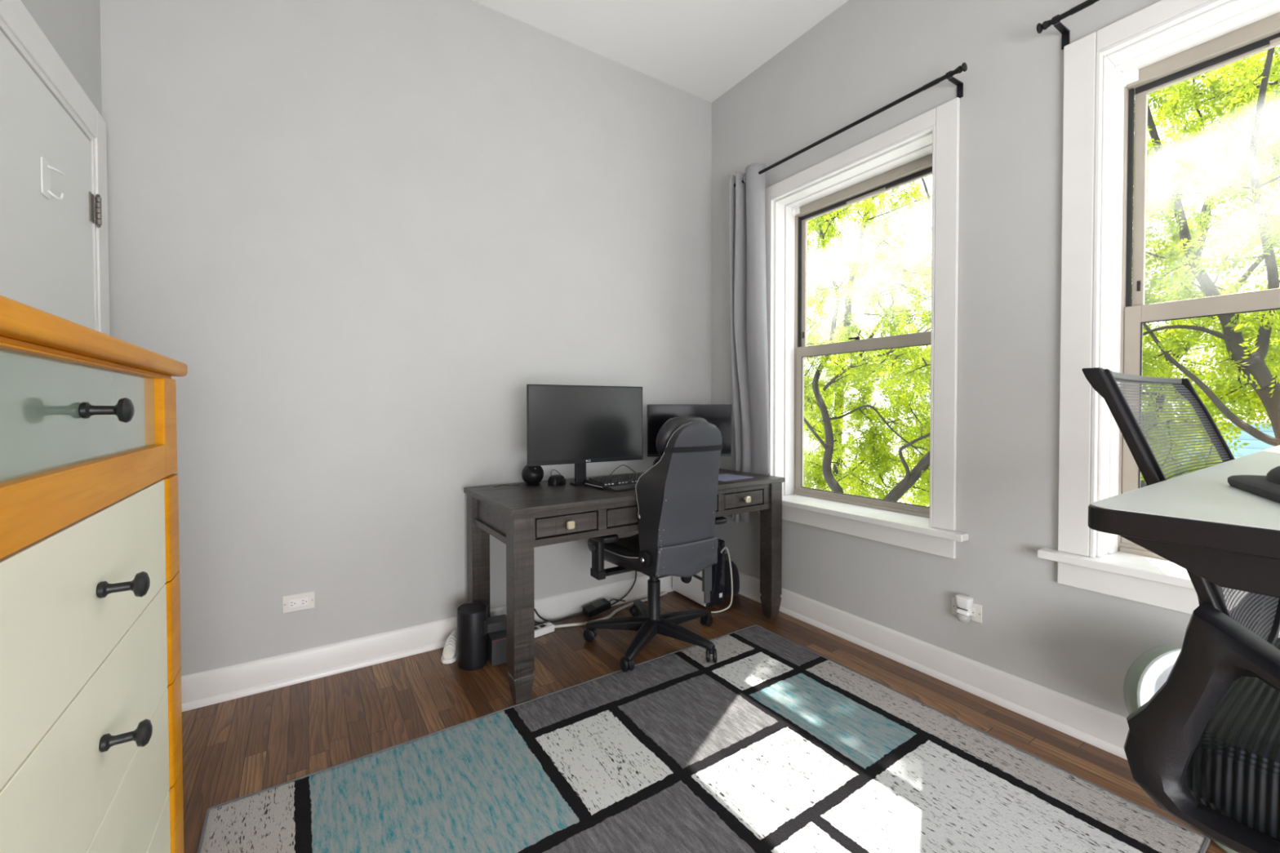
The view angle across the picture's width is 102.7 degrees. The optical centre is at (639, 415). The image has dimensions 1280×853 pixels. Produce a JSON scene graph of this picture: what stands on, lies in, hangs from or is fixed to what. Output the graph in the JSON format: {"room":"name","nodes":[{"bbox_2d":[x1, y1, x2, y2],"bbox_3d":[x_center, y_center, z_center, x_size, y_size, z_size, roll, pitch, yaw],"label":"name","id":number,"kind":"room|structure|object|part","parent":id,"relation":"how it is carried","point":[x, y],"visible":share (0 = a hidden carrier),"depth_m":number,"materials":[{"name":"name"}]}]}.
{"room":"home office","nodes":[
{"label":"home office","id":0,"kind":"room"},
{"bbox_2d":[21,0,102,115],"bbox_3d":[-0.768,-0.422,-0.021,0.120,3.137,4.318,-1,1,-33],"label":"wall","id":1,"kind":"structure","parent":0,"point":[73,27],"depth_m":1.62,"materials":[{"name":"grey paint"}]},
{"bbox_2d":[0,0,110,335],"bbox_3d":[-1.574,0.052,1.400,0.076,2.145,1.005,-1,1,-33],"label":"door","id":2,"kind":"structure","parent":1,"relation":"in","point":[54,252],"depth_m":1.40,"materials":[{"name":"white paint"}]},
{"bbox_2d":[40,156,64,199],"bbox_3d":[-1.605,-0.641,1.394,0.022,0.100,0.079,0,1,-12],"label":"hook","id":3,"kind":"object","parent":2,"relation":"attached to","point":[45,166],"visible":1,"depth_m":1.38,"materials":[{"name":"white plastic"}]},
{"bbox_3d":[-1.602,-0.641,1.380,0.004,0.100,0.052,-1,1,-33],"label":"plate","id":4,"kind":"part","parent":3,"relation":"part of","materials":[{"name":"white plastic"}]},
{"bbox_3d":[-1.603,-0.608,1.406,0.012,0.024,0.046,0,1,-9],"label":"arm","id":5,"kind":"part","parent":3,"relation":"part of","materials":[{"name":"white plastic"}]},
{"bbox_3d":[-1.604,-0.675,1.409,0.013,0.008,0.051,0,1,-12],"label":"arm","id":6,"kind":"part","parent":3,"relation":"part of","materials":[{"name":"white plastic"}]},
{"bbox_2d":[99,0,711,676],"bbox_3d":[-0.704,-0.466,2.674,3.180,3.137,0.120,-1,1,-33],"label":"wall","id":7,"kind":"structure","parent":0,"point":[361,232],"depth_m":2.28,"materials":[{"name":"grey paint"}]},
{"bbox_2d":[282,591,315,613],"bbox_3d":[-1.427,0.780,2.142,0.114,0.072,0.009,-1,1,-33],"label":"wall outlet","id":8,"kind":"object","parent":7,"relation":"attached to","point":[304,601],"visible":1,"depth_m":2.14,"materials":[{"name":"white plastic"}]},
{"bbox_2d":[288,596,308,608],"bbox_3d":[-1.426,0.780,2.139,0.068,0.033,0.002,-1,1,-33],"label":"receptacle","id":9,"kind":"object","parent":8,"relation":"attached to","point":[294,602],"depth_m":2.14,"materials":[{"name":"white plastic"}]},
{"bbox_2d":[181,575,674,711],"bbox_3d":[-0.709,1.041,2.607,2.789,0.126,0.024,-1,1,-33],"label":"baseboard","id":10,"kind":"structure","parent":7,"relation":"attached to","point":[206,688],"depth_m":2.24,"materials":[{"name":"white paint"}]},
{"bbox_2d":[472,0,848,102],"bbox_3d":[0.510,-2.056,0.791,3.180,0.100,4.558,-1,1,-33],"label":"ceiling","id":11,"kind":"structure","parent":0,"point":[703,49],"depth_m":2.70,"materials":[{"name":"white paint"}]},
{"bbox_2d":[182,591,1225,852],"bbox_3d":[0.514,1.181,0.843,3.180,0.100,4.558,-1,1,-33],"label":"floor","id":12,"kind":"structure","parent":0,"point":[237,748],"depth_m":1.94,"materials":[{"name":"brown wood"}]},
{"bbox_2d":[0,294,187,852],"bbox_3d":[-0.883,0.510,0.659,0.374,1.250,1.137,-1,1,-33],"label":"dresser","id":13,"kind":"object","parent":12,"relation":"on","point":[91,757],"visible":1,"depth_m":0.70,"materials":[{"name":"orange wood"}]},
{"bbox_3d":[-0.784,-0.003,0.710,0.006,0.139,0.867,-1,1,-33],"label":"glass","id":14,"kind":"part","parent":13,"relation":"part of","materials":[{"name":"grey"}]},
{"bbox_3d":[-0.783,0.250,0.725,0.021,0.220,0.848,-1,1,-33],"label":"drawer","id":15,"kind":"part","parent":13,"relation":"part of","materials":[{"name":"beige paint"}]},
{"bbox_3d":[-0.783,0.472,0.729,0.021,0.220,0.848,-1,1,-33],"label":"drawer","id":16,"kind":"part","parent":13,"relation":"part of","materials":[{"name":"beige paint"}]},
{"bbox_3d":[-0.909,-0.080,0.638,0.309,0.006,1.085,-1,1,-33],"label":"moulding","id":17,"kind":"part","parent":13,"relation":"part of","materials":[{"name":"orange wood"}]},
{"bbox_3d":[-0.783,0.030,0.722,0.024,0.213,1.085,-1,1,-33],"label":"drawer","id":18,"kind":"part","parent":13,"relation":"part of","materials":[{"name":"orange wood"}]},
{"bbox_3d":[-0.765,-0.008,0.736,0.054,0.037,0.037,-1,1,-33],"label":"knob","id":19,"kind":"part","parent":13,"relation":"part of","materials":[{"name":"black metal"}]},
{"bbox_3d":[-0.753,0.249,0.748,0.054,0.037,0.037,-1,1,-33],"label":"knob","id":20,"kind":"part","parent":13,"relation":"part of","materials":[{"name":"black metal"}]},
{"bbox_3d":[-0.753,0.472,0.751,0.054,0.037,0.037,-1,1,-33],"label":"knob","id":21,"kind":"part","parent":13,"relation":"part of","materials":[{"name":"black metal"}]},
{"bbox_3d":[-0.783,0.695,0.733,0.021,0.220,0.848,-1,1,-33],"label":"drawer","id":22,"kind":"part","parent":13,"relation":"part of","materials":[{"name":"beige paint"}]},
{"bbox_3d":[-0.782,0.917,0.736,0.021,0.220,0.848,-1,1,-33],"label":"drawer","id":23,"kind":"part","parent":13,"relation":"part of","materials":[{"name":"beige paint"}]},
{"bbox_2d":[440,629,457,663],"bbox_3d":[-0.874,1.063,2.379,0.070,0.089,0.193,0,1,-8],"label":"shoe","id":24,"kind":"object","parent":12,"relation":"on","point":[449,655],"visible":0.91,"depth_m":2.32,"materials":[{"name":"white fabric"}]},
{"bbox_2d":[457,602,488,671],"bbox_3d":[-0.749,0.983,2.290,0.128,0.252,0.148,-1,1,-41],"label":"subwoofer","id":25,"kind":"object","parent":12,"relation":"on","point":[472,617],"visible":1,"depth_m":2.23,"materials":[{"name":"black plastic"}]},
{"bbox_2d":[487,630,506,666],"bbox_3d":[-0.620,1.048,2.372,0.170,0.117,0.171,-1,1,-29],"label":"box","id":26,"kind":"object","parent":12,"relation":"on","point":[497,641],"visible":0.27,"depth_m":2.28,"materials":[{"name":"grey plastic"}]},
{"bbox_2d":[487,614,506,633],"bbox_3d":[-0.667,0.968,2.384,0.100,0.042,0.085,-1,1,-27],"label":"box","id":27,"kind":"object","parent":26,"relation":"on","point":[498,623],"visible":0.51,"depth_m":2.35,"materials":[{"name":"grey plastic"}]},
{"bbox_2d":[534,622,554,637],"bbox_3d":[-0.550,1.083,2.550,0.260,0.040,0.056,-1,1,-42],"label":"power strip","id":28,"kind":"object","parent":12,"relation":"on","point":[546,628],"visible":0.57,"depth_m":2.58,"materials":[{"name":"white plastic"}]},
{"bbox_2d":[534,608,584,622],"bbox_3d":[-0.438,1.032,2.675,0.333,0.109,0.046,-1,1,-41],"label":"cable","id":29,"kind":"object","parent":12,"relation":"on","point":[535,611],"visible":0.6,"depth_m":2.69,"materials":[{"name":"black rubber"}]},
{"bbox_2d":[534,571,636,623],"bbox_3d":[-0.332,0.998,2.792,0.786,0.196,0.065,-1,1,-41],"label":"cable","id":30,"kind":"object","parent":12,"relation":"on","point":[630,589],"visible":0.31,"depth_m":2.96,"materials":[{"name":"black rubber"}]},
{"bbox_2d":[582,598,625,617],"bbox_3d":[-0.192,1.057,2.857,0.270,0.061,0.067,-1,1,-39],"label":"brick","id":31,"kind":"object","parent":12,"relation":"on","point":[602,605],"visible":0.98,"depth_m":2.80,"materials":[{"name":"black plastic"}]},
{"bbox_2d":[554,591,666,628],"bbox_3d":[-0.126,1.088,2.856,0.796,0.020,0.092,-1,1,-39],"label":"cable","id":32,"kind":"object","parent":12,"relation":"on","point":[615,611],"visible":0.72,"depth_m":2.76,"materials":[{"name":"white plastic"}]},
{"bbox_2d":[463,468,785,704],"bbox_3d":[-0.025,0.721,2.622,1.540,0.763,0.652,-1,1,-34],"label":"desk","id":33,"kind":"object","parent":12,"relation":"on","point":[524,517],"visible":0.75,"depth_m":2.21,"materials":[{"name":"brown wood"}]},
{"bbox_3d":[-0.770,0.737,2.444,0.083,0.739,0.083,-1,1,-34],"label":"leg","id":34,"kind":"part","parent":33,"relation":"part of","materials":[{"name":"brown wood"}]},
{"bbox_3d":[-0.467,0.744,1.999,0.083,0.739,0.083,-1,1,-34],"label":"leg","id":35,"kind":"part","parent":33,"relation":"part of","materials":[{"name":"brown wood"}]},
{"bbox_2d":[521,464,543,485],"bbox_3d":[-0.532,0.288,2.542,0.109,0.109,0.109,-1,1,-35],"label":"speaker","id":36,"kind":"object","parent":33,"relation":"on","point":[531,475],"visible":0.88,"depth_m":2.50},
{"bbox_2d":[547,469,565,485],"bbox_3d":[-0.410,0.307,2.608,0.083,0.064,0.213,0,1,4],"label":"puck","id":37,"kind":"object","parent":33,"relation":"on","point":[553,480],"visible":1,"depth_m":2.52,"materials":[{"name":"black plastic"}]},
{"bbox_3d":[-0.298,0.441,2.089,0.270,0.073,0.022,-1,1,-34],"label":"drawer","id":38,"kind":"part","parent":33,"relation":"part of","materials":[{"name":"brown wood"}]},
{"bbox_3d":[-0.283,0.440,2.067,0.033,0.033,0.032,-1,1,-34],"label":"knob","id":39,"kind":"part","parent":33,"relation":"part of","materials":[{"name":"gold metal"}]},
{"bbox_2d":[526,384,643,485],"bbox_3d":[-0.287,0.096,2.546,0.606,0.488,0.163,-1,1,-30],"label":"monitor","id":40,"kind":"object","parent":33,"relation":"on","point":[579,425],"visible":0.85,"depth_m":2.46,"materials":[{"name":"black plastic"}]},
{"bbox_3d":[-0.293,0.208,2.519,0.055,0.243,0.022,-1,1,-30],"label":"stand arm","id":41,"kind":"part","parent":40,"relation":"part of","materials":[{"name":"black plastic"}]},
{"bbox_2d":[585,464,644,491],"bbox_3d":[-0.081,0.301,2.627,0.462,0.076,0.450,-1,1,-37],"label":"keyboard","id":42,"kind":"object","parent":33,"relation":"on","point":[624,482],"visible":0.6,"depth_m":2.46,"materials":[{"name":"black plastic"}]},
{"bbox_3d":[-0.106,0.298,2.749,0.220,0.074,0.058,1,1,42],"label":"cord","id":43,"kind":"part","parent":42,"relation":"part of","materials":[{"name":"black plastic"}]},
{"bbox_2d":[653,456,661,466],"bbox_3d":[0.126,0.282,2.881,0.109,0.109,0.109,0,1,-3],"label":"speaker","id":44,"kind":"object","parent":33,"relation":"on","point":[657,460],"visible":0.14,"depth_m":2.86},
{"bbox_3d":[0.117,0.436,2.372,0.632,0.073,0.022,-1,1,-34],"label":"drawer","id":45,"kind":"part","parent":33,"relation":"part of","materials":[{"name":"brown wood"}]},
{"bbox_2d":[647,404,731,457],"bbox_3d":[0.289,0.133,3.004,0.495,0.400,0.092,0,1,-1],"label":"monitor","id":46,"kind":"object","parent":33,"relation":"on","point":[717,415],"visible":0.35,"depth_m":2.98,"materials":[{"name":"black plastic"}]},
{"bbox_2d":[718,473,753,481],"bbox_3d":[0.466,0.335,2.787,0.242,0.002,0.191,-1,1,-39],"label":"desk mat","id":47,"kind":"object","parent":33,"relation":"on","point":[722,477],"visible":0.71,"depth_m":2.79,"materials":[{"name":"blue"}]},
{"bbox_3d":[0.535,0.431,2.656,0.274,0.073,0.022,-1,1,-34],"label":"drawer","id":48,"kind":"part","parent":33,"relation":"part of","materials":[{"name":"brown wood"}]},
{"bbox_3d":[0.550,0.430,2.634,0.033,0.033,0.032,-1,1,-34],"label":"knob","id":49,"kind":"part","parent":33,"relation":"part of","materials":[{"name":"gold metal"}]},
{"bbox_3d":[0.717,0.729,2.805,0.083,0.739,0.083,-1,1,-34],"label":"leg","id":50,"kind":"part","parent":33,"relation":"part of","materials":[{"name":"brown wood"}]},
{"bbox_2d":[583,416,727,672],"bbox_3d":[0.066,0.552,2.493,0.686,1.104,0.694,0,1,13],"label":"gaming chair","id":51,"kind":"object","parent":12,"relation":"on","point":[677,496],"visible":1,"depth_m":2.25,"materials":[{"name":"grey leather"}]},
{"bbox_3d":[-0.120,0.638,2.374,0.209,0.193,0.080,-1,1,-33],"label":"armrest","id":52,"kind":"part","parent":51,"relation":"part of","materials":[{"name":"black plastic"}]},
{"bbox_3d":[-0.116,1.015,2.514,0.308,0.056,0.072,0,1,3],"label":"leg","id":53,"kind":"part","parent":51,"relation":"part of","materials":[{"name":"black plastic"}]},
{"bbox_3d":[0.053,0.657,2.518,0.485,0.108,0.499,-1,1,-33],"label":"seat","id":54,"kind":"part","parent":51,"relation":"part of","materials":[{"name":"black leather"}]},
{"bbox_3d":[0.021,1.012,2.682,0.072,0.056,0.308,0,1,-15],"label":"leg","id":55,"kind":"part","parent":51,"relation":"part of","materials":[{"name":"black plastic"}]},
{"bbox_3d":[0.001,1.018,2.332,0.072,0.056,0.308,0,1,21],"label":"leg","id":56,"kind":"part","parent":51,"relation":"part of","materials":[{"name":"black plastic"}]},
{"bbox_3d":[0.209,0.353,2.276,0.455,0.660,0.237,-1,1,-33],"label":"backrest","id":57,"kind":"part","parent":51,"relation":"part of","materials":[{"name":"grey leather"}]},
{"bbox_2d":[656,416,706,457],"bbox_3d":[0.200,0.105,2.286,0.300,0.205,0.123,-1,1,-33],"label":"pillow","id":58,"kind":"object","parent":51,"relation":"on","point":[664,436],"depth_m":2.20,"materials":[{"name":"black leather"}]},
{"bbox_3d":[0.222,1.013,2.604,0.308,0.056,0.072,-1,1,-33],"label":"leg","id":59,"kind":"part","parent":51,"relation":"part of","materials":[{"name":"black plastic"}]},
{"bbox_3d":[0.210,1.016,2.387,0.308,0.056,0.072,1,1,39],"label":"leg","id":60,"kind":"part","parent":51,"relation":"part of","materials":[{"name":"black plastic"}]},
{"bbox_3d":[0.209,0.761,2.420,0.052,0.052,0.058,-1,1,-33],"label":"tension knob","id":61,"kind":"part","parent":51,"relation":"part of","materials":[{"name":"black plastic"}]},
{"bbox_3d":[0.236,0.790,2.506,0.203,0.083,0.018,0,1,-13],"label":"tilt lever","id":62,"kind":"part","parent":51,"relation":"part of","materials":[{"name":"black plastic"}]},
{"bbox_2d":[672,537,724,608],"bbox_3d":[0.347,0.907,3.070,0.142,0.375,0.337,-1,1,-31],"label":"computer tower","id":63,"kind":"object","parent":12,"relation":"on","point":[692,590],"visible":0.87,"depth_m":2.95,"materials":[{"name":"black plastic"}]},
{"bbox_3d":[0.287,0.902,3.037,0.005,0.355,0.322,-1,1,-31],"label":"panel","id":64,"kind":"part","parent":63,"relation":"part of","materials":[{"name":"white plastic"}]},
{"bbox_3d":[0.435,0.903,2.930,0.124,0.348,0.006,-1,1,-31],"label":"glass","id":65,"kind":"part","parent":63,"relation":"part of","materials":[{"name":"black glass"}]},
{"bbox_2d":[196,624,1210,852],"bbox_3d":[0.137,1.117,1.401,2.214,0.010,1.609,-1,1,-34],"label":"rug","id":66,"kind":"object","parent":12,"relation":"on","point":[775,744],"visible":1,"depth_m":1.54,"materials":[{"name":"grey fabric"}]},
{"bbox_2d":[711,546,733,613],"bbox_3d":[0.465,0.923,2.874,0.085,0.348,0.132,1,1,34],"label":"cable","id":67,"kind":"object","parent":12,"relation":"on","point":[724,548],"visible":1,"depth_m":2.89,"materials":[{"name":"white plastic"}]},
{"bbox_2d":[724,553,739,596],"bbox_3d":[0.527,0.969,3.139,0.128,0.247,0.167,-1,1,-43],"label":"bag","id":68,"kind":"object","parent":12,"relation":"on","point":[735,578],"visible":0.58,"depth_m":3.07,"materials":[{"name":"black fabric"}]},
{"bbox_2d":[1123,644,1237,852],"bbox_3d":[1.520,0.874,1.380,0.326,0.494,0.200,0,1,30],"label":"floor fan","id":69,"kind":"object","parent":12,"relation":"on","point":[1145,676],"visible":0.08,"depth_m":1.40,"materials":[{"name":"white plastic"}]},
{"bbox_2d":[1081,367,1279,852],"bbox_3d":[0.991,0.534,0.618,0.626,1.200,0.623,-1,1,-33],"label":"mesh office chair","id":70,"kind":"object","parent":12,"relation":"on","point":[1205,748],"visible":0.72,"depth_m":0.61,"materials":[{"name":"grey plastic"}]},
{"bbox_3d":[0.820,-0.063,0.846,0.439,0.010,0.038,-1,1,-33],"label":"rail","id":71,"kind":"part","parent":70,"relation":"part of","materials":[{"name":"grey plastic"}]},
{"bbox_3d":[0.669,0.107,0.666,0.013,0.348,0.150,-1,1,-33],"label":"frame","id":72,"kind":"part","parent":70,"relation":"part of","materials":[{"name":"black plastic"}]},
{"bbox_3d":[0.795,0.130,0.750,0.225,0.265,0.112,-1,1,-33],"label":"lumbar panel","id":73,"kind":"part","parent":70,"relation":"part of","materials":[{"name":"grey"}]},
{"bbox_3d":[0.738,0.360,0.492,0.069,0.263,0.396,-1,1,-33],"label":"armrest","id":74,"kind":"part","parent":70,"relation":"part of","materials":[{"name":"black plastic"}]},
{"bbox_3d":[1.073,0.103,0.933,0.018,0.348,0.154,-1,1,-33],"label":"frame","id":75,"kind":"part","parent":70,"relation":"part of","materials":[{"name":"black plastic"}]},
{"bbox_3d":[1.002,0.424,0.585,0.530,0.085,0.480,-1,1,-33],"label":"seat","id":76,"kind":"part","parent":70,"relation":"part of","materials":[{"name":"black fabric"}]},
{"bbox_3d":[1.196,0.354,0.792,0.069,0.263,0.396,-1,1,-33],"label":"armrest","id":77,"kind":"part","parent":70,"relation":"part of","materials":[{"name":"black fabric"}]},
{"bbox_3d":[0.908,0.306,0.751,0.475,0.079,0.024,-1,1,-33],"label":"rail","id":78,"kind":"part","parent":70,"relation":"part of","materials":[{"name":"black fabric"}]},
{"bbox_2d":[1088,445,1279,598],"bbox_3d":[1.206,0.609,0.604,1.400,1.050,0.700,-1,1,-34],"label":"desk","id":79,"kind":"object","parent":12,"relation":"on","point":[1224,535],"visible":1,"depth_m":0.46,"materials":[{"name":"white laminate"}]},
{"bbox_2d":[1227,466,1279,503],"bbox_3d":[0.751,0.067,0.471,0.240,0.038,0.240,1,1,36],"label":"mouse pad","id":80,"kind":"object","parent":79,"relation":"on","point":[1268,486],"visible":1,"depth_m":0.56,"materials":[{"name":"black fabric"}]},
{"bbox_2d":[711,0,1279,717],"bbox_3d":[1.748,-0.452,1.626,0.226,3.137,4.318,-1,1,-33],"label":"wall","id":81,"kind":"structure","parent":0,"point":[864,56],"depth_m":2.02,"materials":[{"name":"grey paint"}]},
{"bbox_2d":[733,62,967,186],"bbox_3d":[0.940,-1.340,2.540,0.107,0.079,1.285,-1,1,-33],"label":"curtain rod","id":82,"kind":"object","parent":81,"relation":"attached to","point":[959,84],"visible":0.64,"depth_m":2.22,"materials":[{"name":"black metal"}]},
{"bbox_2d":[728,162,769,523],"bbox_3d":[0.619,-0.384,3.003,0.105,2.080,0.299,-1,1,-33],"label":"curtain","id":83,"kind":"object","parent":82,"relation":"hanging from","point":[747,242],"visible":0.88,"depth_m":2.97,"materials":[{"name":"grey fabric"}]},
{"bbox_2d":[757,97,968,559],"bbox_3d":[1.074,-0.360,2.600,0.280,1.883,1.187,-1,1,-33],"label":"window","id":84,"kind":"structure","parent":81,"relation":"in","point":[926,144],"depth_m":2.50,"materials":[{"name":"white paint"}]},
{"bbox_3d":[1.163,-0.374,2.658,0.068,1.690,0.891,-1,1,-33],"label":"frame","id":85,"kind":"part","parent":84,"relation":"part of","materials":[{"name":"white wood"}]},
{"bbox_3d":[1.154,0.025,2.658,0.022,0.841,0.845,-1,1,-33],"label":"sash","id":86,"kind":"part","parent":84,"relation":"part of","materials":[{"name":"beige metal"}]},
{"bbox_3d":[1.166,-1.137,2.648,0.006,0.012,0.220,-1,1,-33],"label":"lift rail","id":87,"kind":"part","parent":84,"relation":"part of","materials":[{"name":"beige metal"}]},
{"bbox_3d":[1.177,-0.750,2.662,0.020,0.802,0.821,-1,1,-33],"label":"sash","id":88,"kind":"part","parent":84,"relation":"part of","materials":[{"name":"clear glass"}]},
{"bbox_2d":[738,571,1128,759],"bbox_3d":[1.645,1.055,1.581,0.024,0.126,4.317,-1,1,-33],"label":"baseboard","id":89,"kind":"structure","parent":81,"relation":"attached to","point":[1104,730],"depth_m":2.06,"materials":[{"name":"white paint"}]},
{"bbox_2d":[951,596,982,623],"bbox_3d":[1.326,0.788,2.078,0.009,0.072,0.114,-1,1,-33],"label":"wall outlet","id":90,"kind":"object","parent":81,"relation":"attached to","point":[976,610],"visible":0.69,"depth_m":2.05,"materials":[{"name":"white plastic"}]},
{"bbox_2d":[955,594,973,622],"bbox_3d":[1.305,0.780,2.062,0.052,0.104,0.060,-1,1,-33],"label":"night light","id":91,"kind":"object","parent":90,"relation":"attached to","point":[964,602],"visible":1,"depth_m":2.05,"materials":[{"name":"white plastic"}]},
{"bbox_3d":[1.305,0.814,2.062,0.052,0.036,0.052,-1,1,-33],"label":"bulb","id":92,"kind":"part","parent":91,"relation":"part of","materials":[{"name":"white plastic"}]},
{"bbox_2d":[957,606,975,617],"bbox_3d":[1.323,0.788,2.076,0.002,0.033,0.068,-1,1,-33],"label":"receptacle","id":93,"kind":"object","parent":90,"relation":"attached to","point":[973,609],"depth_m":2.05,"materials":[{"name":"white plastic"}]},
{"bbox_2d":[1036,0,1099,49],"bbox_3d":[1.751,-1.321,1.301,0.107,0.079,1.212,-1,1,-33],"label":"curtain rod","id":94,"kind":"object","parent":81,"relation":"attached to","point":[1065,33],"visible":1,"depth_m":1.75,"materials":[{"name":"black metal"}]},
{"bbox_3d":[1.730,-1.343,1.267,0.020,0.020,1.180,-1,1,-33],"label":"rod","id":95,"kind":"part","parent":94,"relation":"part of","materials":[{"name":"black metal"}]},
{"bbox_2d":[1037,0,1279,635],"bbox_3d":[1.861,-0.341,1.398,0.280,1.883,1.187,-1,1,-33],"label":"window","id":96,"kind":"structure","parent":81,"relation":"in","point":[1110,72],"depth_m":1.74,"materials":[{"name":"white paint"}]},
{"bbox_3d":[1.784,-0.398,1.346,0.020,1.768,1.093,-1,1,-33],"label":"casing","id":97,"kind":"part","parent":96,"relation":"part of","materials":[{"name":"white paint"}]},
{"bbox_3d":[1.950,-0.356,1.456,0.068,1.690,0.891,-1,1,-33],"label":"frame","id":98,"kind":"part","parent":96,"relation":"part of","materials":[{"name":"white wood"}]},
{"bbox_3d":[1.941,0.044,1.456,0.022,0.841,0.845,-1,1,-33],"label":"sash","id":99,"kind":"part","parent":96,"relation":"part of","materials":[{"name":"beige metal"}]},
{"bbox_3d":[1.964,-0.732,1.460,0.020,0.802,0.821,-1,1,-33],"label":"sash","id":100,"kind":"part","parent":96,"relation":"part of","materials":[{"name":"clear glass"}]},
{"bbox_3d":[1.953,-1.119,1.446,0.006,0.012,0.220,-1,1,-33],"label":"lift rail","id":101,"kind":"part","parent":96,"relation":"part of","materials":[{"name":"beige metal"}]},
{"label":"outside","id":102,"kind":"structure","parent":0,"visible":0},
{"bbox_2d":[804,434,928,506],"bbox_3d":[29.154,4.260,31.107,77.230,0.100,100.000,-1,1,-33],"label":"ground","id":103,"kind":"structure","parent":102,"point":[845,439],"depth_m":53.68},
{"bbox_2d":[804,290,931,506],"bbox_3d":[2.778,-0.208,7.201,4.146,9.679,6.414,-1,1,-33],"label":"tree","id":104,"kind":"object","parent":103,"relation":"on","point":[900,489],"visible":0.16,"depth_m":6.87,"materials":[{"name":"green plant"}]},
{"bbox_2d":[804,177,932,506],"bbox_3d":[3.328,0.114,8.420,3.733,8.992,7.419,0,1,9],"label":"tree","id":105,"kind":"object","parent":103,"relation":"on","point":[913,353],"visible":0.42,"depth_m":6.70,"materials":[{"name":"green plant"}]},
{"bbox_2d":[804,180,932,505],"bbox_3d":[4.021,-0.525,11.072,3.580,10.176,7.241,-1,1,-33],"label":"tree","id":106,"kind":"object","parent":103,"relation":"on","point":[811,302],"visible":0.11,"depth_m":10.15,"materials":[{"name":"green plant"}]},
{"bbox_2d":[1131,45,1279,484],"bbox_3d":[5.232,0.095,4.994,4.300,9.137,3.188,-1,1,-33],"label":"tree","id":107,"kind":"object","parent":103,"relation":"on","point":[1251,365],"visible":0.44,"depth_m":4.29,"materials":[{"name":"green plant"}]},
{"bbox_2d":[1132,49,1279,488],"bbox_3d":[8.100,-0.745,7.818,3.341,10.717,3.937,-1,1,-33],"label":"tree","id":108,"kind":"object","parent":103,"relation":"on","point":[1193,180],"visible":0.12,"depth_m":7.18,"materials":[{"name":"green plant"}]},
{"bbox_2d":[1142,330,1276,477],"bbox_3d":[14.245,1.432,8.392,7.849,6.323,8.437,-1,1,-33],"label":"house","id":109,"kind":"structure","parent":103,"relation":"on","point":[1255,445],"depth_m":8.49,"materials":[{"name":"blue"}]}
]}

